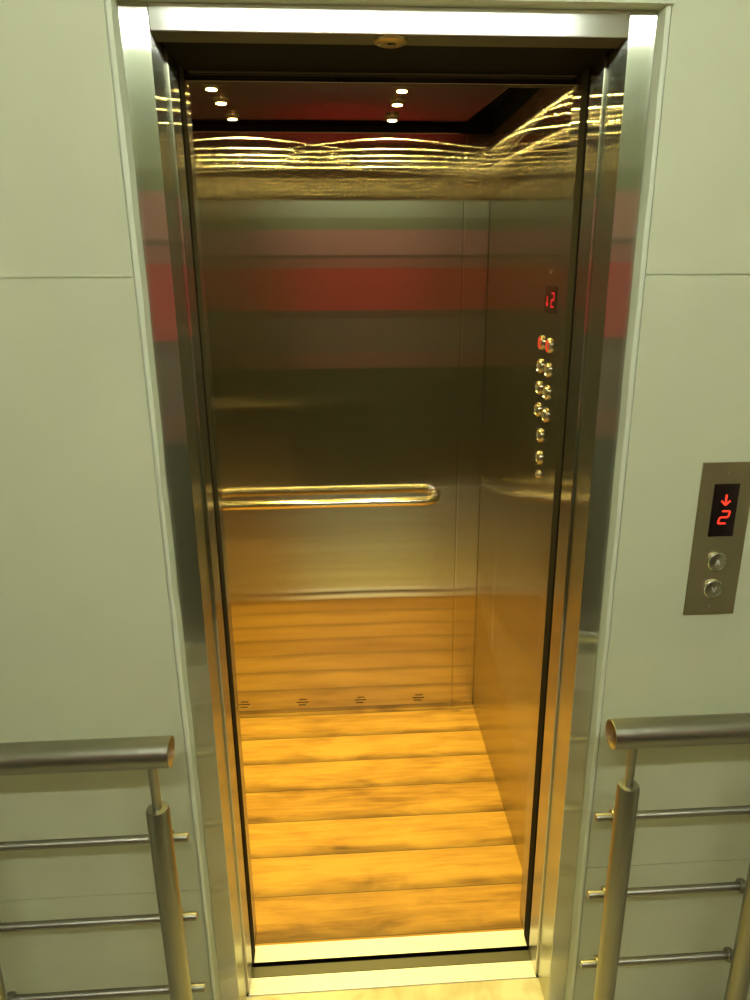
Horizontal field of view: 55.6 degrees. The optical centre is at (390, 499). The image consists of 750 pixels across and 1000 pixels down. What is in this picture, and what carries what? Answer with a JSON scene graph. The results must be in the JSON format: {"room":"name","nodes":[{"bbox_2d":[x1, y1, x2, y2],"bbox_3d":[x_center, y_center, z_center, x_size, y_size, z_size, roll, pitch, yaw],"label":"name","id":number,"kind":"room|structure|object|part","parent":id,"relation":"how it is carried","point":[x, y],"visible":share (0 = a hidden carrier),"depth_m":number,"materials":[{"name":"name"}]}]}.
{"room":"elevator lobby","nodes":[
{"label":"elevator lobby","id":0,"kind":"room"},
{"bbox_2d":[193,131,492,714],"bbox_3d":[-0.233,-0.153,2.522,1.160,2.076,0.020,-1,18,-3],"label":"wall","id":1,"kind":"structure","parent":0,"point":[346,273],"depth_m":2.46,"materials":[{"name":"metal"}]},
{"bbox_2d":[222,488,440,510],"bbox_3d":[-0.228,0.002,2.510,0.831,0.048,0.096,-1,18,-3],"label":"handrail","id":2,"kind":"object","parent":1,"relation":"attached to","point":[434,494],"visible":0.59,"depth_m":2.47,"materials":[{"name":"gold metal"}]},
{"bbox_2d":[192,88,539,132],"bbox_3d":[-0.205,-1.029,1.713,1.180,0.084,1.054,-1,18,-3],"label":"trim","id":3,"kind":"structure","parent":1,"relation":"attached to","point":[493,115],"depth_m":2.20,"materials":[{"name":"black paint"}]},
{"bbox_2d":[189,84,507,126],"bbox_3d":[-0.205,-1.010,1.718,1.048,0.012,0.983,-1,18,-3],"label":"ceiling","id":4,"kind":"structure","parent":0,"point":[284,105],"depth_m":1.92,"materials":[{"name":"metal"}]},
{"bbox_2d":[201,85,220,91],"bbox_3d":[-0.431,-0.994,1.712,0.049,0.011,0.049,-1,18,-3],"label":"recessed light","id":5,"kind":"object","parent":4,"relation":"in","point":[212,88],"visible":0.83,"depth_m":1.70,"materials":[{"name":"gold metal"}]},
{"bbox_2d":[211,97,229,104],"bbox_3d":[-0.441,-1.039,1.853,0.049,0.011,0.049,-1,18,-3],"label":"recessed light","id":6,"kind":"object","parent":4,"relation":"in","point":[217,100],"visible":1,"depth_m":1.84,"materials":[{"name":"gold metal"}]},
{"bbox_2d":[224,114,240,120],"bbox_3d":[-0.454,-1.099,2.043,0.049,0.011,0.049,-1,18,-3],"label":"recessed light","id":7,"kind":"object","parent":4,"relation":"in","point":[231,117],"visible":1,"depth_m":2.03,"materials":[{"name":"gold metal"}]},
{"bbox_2d":[384,115,400,121],"bbox_3d":[0.006,-1.110,2.070,0.049,0.011,0.049,-1,18,-3],"label":"recessed light","id":8,"kind":"object","parent":4,"relation":"in","point":[389,118],"visible":1,"depth_m":2.06,"materials":[{"name":"gold metal"}]},
{"bbox_2d":[388,99,405,106],"bbox_3d":[0.019,-1.050,1.881,0.049,0.011,0.049,-1,18,-3],"label":"recessed light","id":9,"kind":"object","parent":4,"relation":"in","point":[393,102],"visible":1,"depth_m":1.87,"materials":[{"name":"gold metal"}]},
{"bbox_2d":[392,87,411,92],"bbox_3d":[0.029,-1.005,1.739,0.049,0.011,0.049,-1,18,-3],"label":"recessed light","id":10,"kind":"object","parent":4,"relation":"in","point":[396,89],"visible":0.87,"depth_m":1.73,"materials":[{"name":"gold metal"}]},
{"bbox_2d":[0,0,749,999],"bbox_3d":[0.006,-0.132,1.259,3.400,2.800,0.088,-1,18,-3],"label":"wall","id":11,"kind":"structure","parent":0,"point":[87,649],"depth_m":1.26,"materials":[{"name":"beige paint"}]},
{"bbox_2d":[163,48,252,993],"bbox_3d":[-0.451,0.235,1.438,0.210,1.992,0.067,-1,18,-3],"label":"door","id":12,"kind":"structure","parent":11,"relation":"in","point":[170,65],"depth_m":1.34,"materials":[{"name":"metal"}]},
{"bbox_2d":[117,1,657,999],"bbox_3d":[0.007,0.231,1.387,0.794,2.030,0.082,-1,18,-3],"label":"door frame","id":13,"kind":"structure","parent":11,"relation":"attached to","point":[630,35],"depth_m":1.20,"materials":[{"name":"metal"}]},
{"bbox_2d":[104,0,675,999],"bbox_3d":[0.009,0.214,1.359,0.823,2.080,0.092,-1,18,-3],"label":"trim","id":14,"kind":"structure","parent":11,"relation":"attached to","point":[663,7],"depth_m":1.18,"materials":[{"name":"paint"}]},
{"bbox_2d":[373,34,407,47],"bbox_3d":[0.001,-0.694,1.079,0.053,0.008,0.053,-1,18,-3],"label":"ceiling disc","id":15,"kind":"object","parent":11,"relation":"attached to","point":[390,40],"visible":1,"depth_m":1.07,"materials":[{"name":"gold metal"}]},
{"bbox_2d":[529,54,608,974],"bbox_3d":[0.456,0.213,1.493,0.210,1.992,0.067,-1,18,-3],"label":"door","id":16,"kind":"structure","parent":11,"relation":"in","point":[599,70],"depth_m":1.39,"materials":[{"name":"metal"}]},
{"bbox_2d":[683,461,749,614],"bbox_3d":[0.609,0.076,1.315,0.098,0.301,0.010,-1,18,-3],"label":"panel","id":17,"kind":"object","parent":11,"relation":"attached to","point":[723,506],"visible":1,"depth_m":1.31,"materials":[{"name":"metal"}]},
{"bbox_2d":[183,70,582,941],"bbox_3d":[-0.167,0.156,1.549,1.160,2.076,0.058,-1,18,-3],"label":"door frame","id":18,"kind":"structure","parent":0,"point":[576,97],"depth_m":1.50,"materials":[{"name":"metal"}]},
{"bbox_2d":[176,62,254,965],"bbox_3d":[-0.454,0.216,1.493,0.212,1.990,0.044,-1,18,-3],"label":"door","id":19,"kind":"structure","parent":18,"relation":"in","point":[180,73],"depth_m":1.40,"materials":[{"name":"metal"}]},
{"bbox_2d":[185,70,577,88],"bbox_3d":[-0.191,-0.798,1.255,1.062,0.111,0.024,-1,18,-3],"label":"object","id":20,"kind":"structure","parent":18,"relation":"attached to","point":[191,77],"depth_m":1.27,"materials":[{"name":"metal"}]},
{"bbox_2d":[162,42,610,76],"bbox_3d":[-0.004,-0.796,1.163,1.200,0.137,0.169,-1,18,-3],"label":"door frame header","id":21,"kind":"structure","parent":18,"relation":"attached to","point":[192,57],"depth_m":1.18,"materials":[{"name":"black paint"}]},
{"bbox_2d":[524,67,591,948],"bbox_3d":[0.452,0.195,1.548,0.212,1.990,0.044,-1,18,-3],"label":"door","id":22,"kind":"structure","parent":21,"relation":"hanging from","point":[586,76],"depth_m":1.45,"materials":[{"name":"metal"}]},
{"bbox_2d":[240,705,537,996],"bbox_3d":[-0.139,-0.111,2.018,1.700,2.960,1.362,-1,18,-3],"label":"floor","id":23,"kind":"structure","parent":0,"point":[460,705],"depth_m":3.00,"materials":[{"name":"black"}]},
{"bbox_2d":[253,930,527,966],"bbox_3d":[0.003,1.172,1.843,0.704,0.040,0.049,-1,18,-3],"label":"door sill","id":24,"kind":"structure","parent":23,"relation":"attached to","point":[511,940],"depth_m":1.83,"materials":[{"name":"silver metal"}]},
{"bbox_2d":[248,960,535,996],"bbox_3d":[0.008,1.198,1.761,0.704,0.040,0.045,-1,18,-3],"label":"door sill","id":25,"kind":"structure","parent":23,"relation":"attached to","point":[494,971],"depth_m":1.75,"materials":[{"name":"silver metal"}]},
{"bbox_2d":[252,950,530,977],"bbox_3d":[0.006,1.189,1.800,0.720,0.034,0.034,-1,18,-3],"label":"bar","id":26,"kind":"object","parent":25,"relation":"attached to","point":[474,958],"visible":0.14,"depth_m":1.80,"materials":[{"name":"grey metal"}]},
{"bbox_2d":[246,978,543,999],"bbox_3d":[0.073,1.528,0.822,3.400,0.100,1.944,-1,18,-3],"label":"floor","id":27,"kind":"structure","parent":0,"point":[530,988],"depth_m":1.72,"materials":[{"name":"stone"}]},
{"bbox_2d":[0,735,205,999],"bbox_3d":[-0.829,0.845,1.317,0.933,0.910,0.100,-1,18,-3],"label":"railing","id":28,"kind":"object","parent":27,"relation":"on","point":[152,753],"visible":1,"depth_m":1.27,"materials":[{"name":"grey metal"}]},
{"bbox_3d":[-0.749,0.912,1.335,0.040,0.770,0.040,-1,18,-3],"label":"post","id":29,"kind":"part","parent":28,"relation":"part of","materials":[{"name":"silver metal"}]},
{"bbox_3d":[-0.834,0.439,1.179,0.926,0.053,0.053,-1,18,-3],"label":"handrail","id":30,"kind":"part","parent":28,"relation":"part of","materials":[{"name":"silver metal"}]},
{"bbox_3d":[-0.404,0.904,1.356,0.040,0.770,0.040,-1,18,-3],"label":"post","id":31,"kind":"part","parent":28,"relation":"part of","materials":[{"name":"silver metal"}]},
{"bbox_2d":[580,712,749,999],"bbox_3d":[0.866,0.806,1.420,0.951,0.906,0.100,-1,18,-3],"label":"railing","id":32,"kind":"object","parent":27,"relation":"on","point":[632,734],"visible":1,"depth_m":1.35,"materials":[{"name":"grey metal"}]},
{"bbox_3d":[0.435,0.883,1.407,0.040,0.770,0.040,-1,18,-3],"label":"post","id":33,"kind":"part","parent":32,"relation":"part of","materials":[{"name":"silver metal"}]},
{"bbox_3d":[0.864,0.402,1.283,0.951,0.053,0.053,-1,18,-3],"label":"handrail","id":34,"kind":"part","parent":32,"relation":"part of","materials":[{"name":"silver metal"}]},
{"bbox_3d":[0.715,0.877,1.424,0.040,0.770,0.040,-1,18,-3],"label":"post","id":35,"kind":"part","parent":32,"relation":"part of","materials":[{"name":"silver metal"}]},
{"bbox_2d":[473,92,536,796],"bbox_3d":[0.368,-0.017,2.087,0.020,2.076,1.007,-1,18,-3],"label":"wall","id":36,"kind":"structure","parent":0,"point":[513,144],"depth_m":2.21,"materials":[{"name":"metal"}]},
{"bbox_2d":[501,88,572,867],"bbox_3d":[0.374,0.067,1.820,0.012,2.076,0.440,-1,18,-3],"label":"control panel","id":37,"kind":"object","parent":36,"relation":"attached to","point":[554,105],"visible":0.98,"depth_m":1.81,"materials":[{"name":"metal"}]},
{"bbox_2d":[535,470,539,477],"bbox_3d":[0.370,-0.065,1.789,0.007,0.021,0.021,-1,18,-3],"label":"switch","id":38,"kind":"object","parent":37,"relation":"attached to","point":[537,473],"depth_m":1.78,"materials":[{"name":"silver metal"}]}
]}

